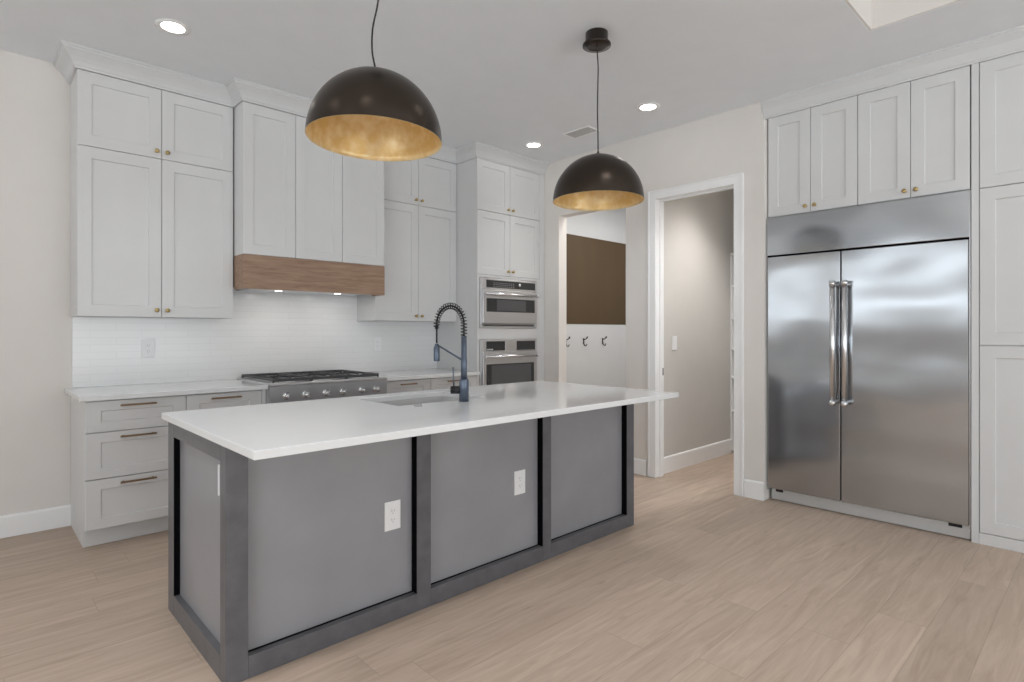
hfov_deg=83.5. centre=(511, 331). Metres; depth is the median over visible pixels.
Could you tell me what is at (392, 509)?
receptacle
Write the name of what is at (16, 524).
baseboard
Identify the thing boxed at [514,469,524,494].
outlet
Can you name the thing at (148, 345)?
outlet
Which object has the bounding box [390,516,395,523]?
receptacle
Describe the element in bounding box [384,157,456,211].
upper cabinet
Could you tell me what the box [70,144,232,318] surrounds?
upper cabinet
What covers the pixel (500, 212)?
tall cabinet
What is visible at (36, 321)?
wall
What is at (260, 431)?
island countertop
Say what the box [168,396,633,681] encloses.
kitchen island
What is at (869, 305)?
refrigerator
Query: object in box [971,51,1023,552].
pantry cabinet
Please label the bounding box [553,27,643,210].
pendant light
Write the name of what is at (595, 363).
hook rail
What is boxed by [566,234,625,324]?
bulletin board
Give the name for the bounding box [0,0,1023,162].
ceiling
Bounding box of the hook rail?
[566,324,625,387]
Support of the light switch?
attached to the wall at (698, 230)
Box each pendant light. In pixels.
[305,0,441,160]
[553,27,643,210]
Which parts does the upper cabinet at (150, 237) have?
door, door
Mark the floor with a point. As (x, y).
(708, 582)
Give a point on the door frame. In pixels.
(659, 202)
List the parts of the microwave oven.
control panel, door, door glass, handle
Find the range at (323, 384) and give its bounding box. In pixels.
[237,370,386,403]
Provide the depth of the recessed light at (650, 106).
4.50 m
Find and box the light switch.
[672,336,676,349]
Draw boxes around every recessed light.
[154,18,190,35]
[524,142,542,148]
[636,102,659,111]
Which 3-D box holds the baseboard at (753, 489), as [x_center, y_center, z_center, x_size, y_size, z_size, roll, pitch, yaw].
[1.867,1.220,4.430,0.014,0.139,0.150,0,0,-43]
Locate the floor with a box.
[0,452,1023,681]
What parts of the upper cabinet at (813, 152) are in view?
door, door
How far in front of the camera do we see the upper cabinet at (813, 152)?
4.17 m
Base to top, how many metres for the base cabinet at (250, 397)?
0.883 m
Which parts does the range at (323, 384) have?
knob, knob, knob, control panel, knob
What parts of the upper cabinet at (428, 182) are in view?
door, door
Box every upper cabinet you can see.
[70,69,232,171]
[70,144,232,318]
[233,101,383,265]
[356,200,456,321]
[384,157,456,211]
[768,96,858,217]
[858,66,970,204]
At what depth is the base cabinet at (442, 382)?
5.18 m
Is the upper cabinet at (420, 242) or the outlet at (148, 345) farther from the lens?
the upper cabinet at (420, 242)
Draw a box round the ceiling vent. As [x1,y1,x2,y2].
[562,125,599,138]
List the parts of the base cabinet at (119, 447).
drawer, drawer, drawer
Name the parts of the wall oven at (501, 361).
control panel, door, door glass, handle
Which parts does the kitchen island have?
corner post, rail, rail, panel, edge pull, corner post, panel, rail, panel, rail, panel, rail, corner post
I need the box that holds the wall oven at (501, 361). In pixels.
[479,339,538,385]
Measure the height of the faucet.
0.542 m
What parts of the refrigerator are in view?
door, handle, handle, door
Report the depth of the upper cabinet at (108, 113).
3.85 m
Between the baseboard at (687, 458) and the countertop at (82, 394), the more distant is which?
the baseboard at (687, 458)
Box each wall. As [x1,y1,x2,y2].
[0,50,625,515]
[544,102,770,500]
[664,189,733,456]
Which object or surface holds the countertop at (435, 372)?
on the base cabinet at (442, 382)
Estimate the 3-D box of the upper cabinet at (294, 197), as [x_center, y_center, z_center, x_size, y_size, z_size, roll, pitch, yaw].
[-1.677,-1.099,4.669,1.144,1.086,0.514,0,0,-43]
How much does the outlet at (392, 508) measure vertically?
0.130 m
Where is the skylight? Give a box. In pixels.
[844,0,960,30]
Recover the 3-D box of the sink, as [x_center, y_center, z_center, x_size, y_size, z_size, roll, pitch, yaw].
[-0.510,0.523,3.292,0.598,0.224,0.428,0,0,-43]
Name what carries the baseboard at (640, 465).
attached to the wall at (735, 141)
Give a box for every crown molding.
[53,40,549,175]
[760,25,1023,119]
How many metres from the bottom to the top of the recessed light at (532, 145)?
0.005 m
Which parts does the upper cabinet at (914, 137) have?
door, door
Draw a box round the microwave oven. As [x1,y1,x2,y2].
[479,277,538,327]
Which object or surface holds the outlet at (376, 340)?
attached to the wall at (36, 321)
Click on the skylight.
(874, 14)
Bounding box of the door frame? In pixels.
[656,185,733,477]
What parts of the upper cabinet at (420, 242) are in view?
door, door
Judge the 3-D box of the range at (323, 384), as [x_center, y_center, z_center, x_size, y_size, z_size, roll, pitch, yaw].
[-1.571,0.813,4.568,0.934,0.952,0.769,0,0,-43]
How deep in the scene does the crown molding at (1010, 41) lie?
3.75 m
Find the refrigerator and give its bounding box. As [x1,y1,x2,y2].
[767,190,970,539]
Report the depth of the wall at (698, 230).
5.64 m
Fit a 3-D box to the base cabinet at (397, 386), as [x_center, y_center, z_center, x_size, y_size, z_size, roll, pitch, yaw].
[-1.099,0.848,5.103,0.481,0.883,0.677,0,0,-43]
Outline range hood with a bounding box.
[233,254,384,295]
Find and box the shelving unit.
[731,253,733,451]
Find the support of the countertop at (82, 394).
on the base cabinet at (119, 447)
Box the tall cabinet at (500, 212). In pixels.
[437,158,543,385]
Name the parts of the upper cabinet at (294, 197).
panel, panel, panel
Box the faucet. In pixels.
[433,303,468,401]
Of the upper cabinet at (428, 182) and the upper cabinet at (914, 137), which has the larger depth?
the upper cabinet at (428, 182)
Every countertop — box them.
[65,379,267,401]
[162,381,678,459]
[361,368,479,380]
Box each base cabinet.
[71,395,185,547]
[186,389,265,410]
[387,378,430,393]
[429,375,476,389]
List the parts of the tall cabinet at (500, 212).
door, door, frame, door, door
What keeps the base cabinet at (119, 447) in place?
on the floor
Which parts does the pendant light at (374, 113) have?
lamp shade, cord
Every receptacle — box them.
[390,507,395,514]
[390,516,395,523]
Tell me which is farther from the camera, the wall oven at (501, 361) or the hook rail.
the hook rail
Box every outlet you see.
[142,339,154,357]
[373,337,380,350]
[384,499,399,531]
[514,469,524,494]
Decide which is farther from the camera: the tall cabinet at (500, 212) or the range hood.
the tall cabinet at (500, 212)
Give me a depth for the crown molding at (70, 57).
4.04 m
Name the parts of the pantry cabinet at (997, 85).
board, door, door, door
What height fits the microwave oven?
0.479 m
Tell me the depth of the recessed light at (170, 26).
3.31 m
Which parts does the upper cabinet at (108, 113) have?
door, door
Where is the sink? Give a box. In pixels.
[378,396,458,405]
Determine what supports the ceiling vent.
in the ceiling
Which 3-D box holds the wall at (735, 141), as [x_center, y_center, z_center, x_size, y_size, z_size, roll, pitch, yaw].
[0.954,-0.235,5.490,0.120,3.050,2.944,0,0,-43]
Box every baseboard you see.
[0,504,70,538]
[634,458,646,475]
[664,439,732,473]
[744,479,763,500]
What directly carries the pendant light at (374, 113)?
hanging from the ceiling

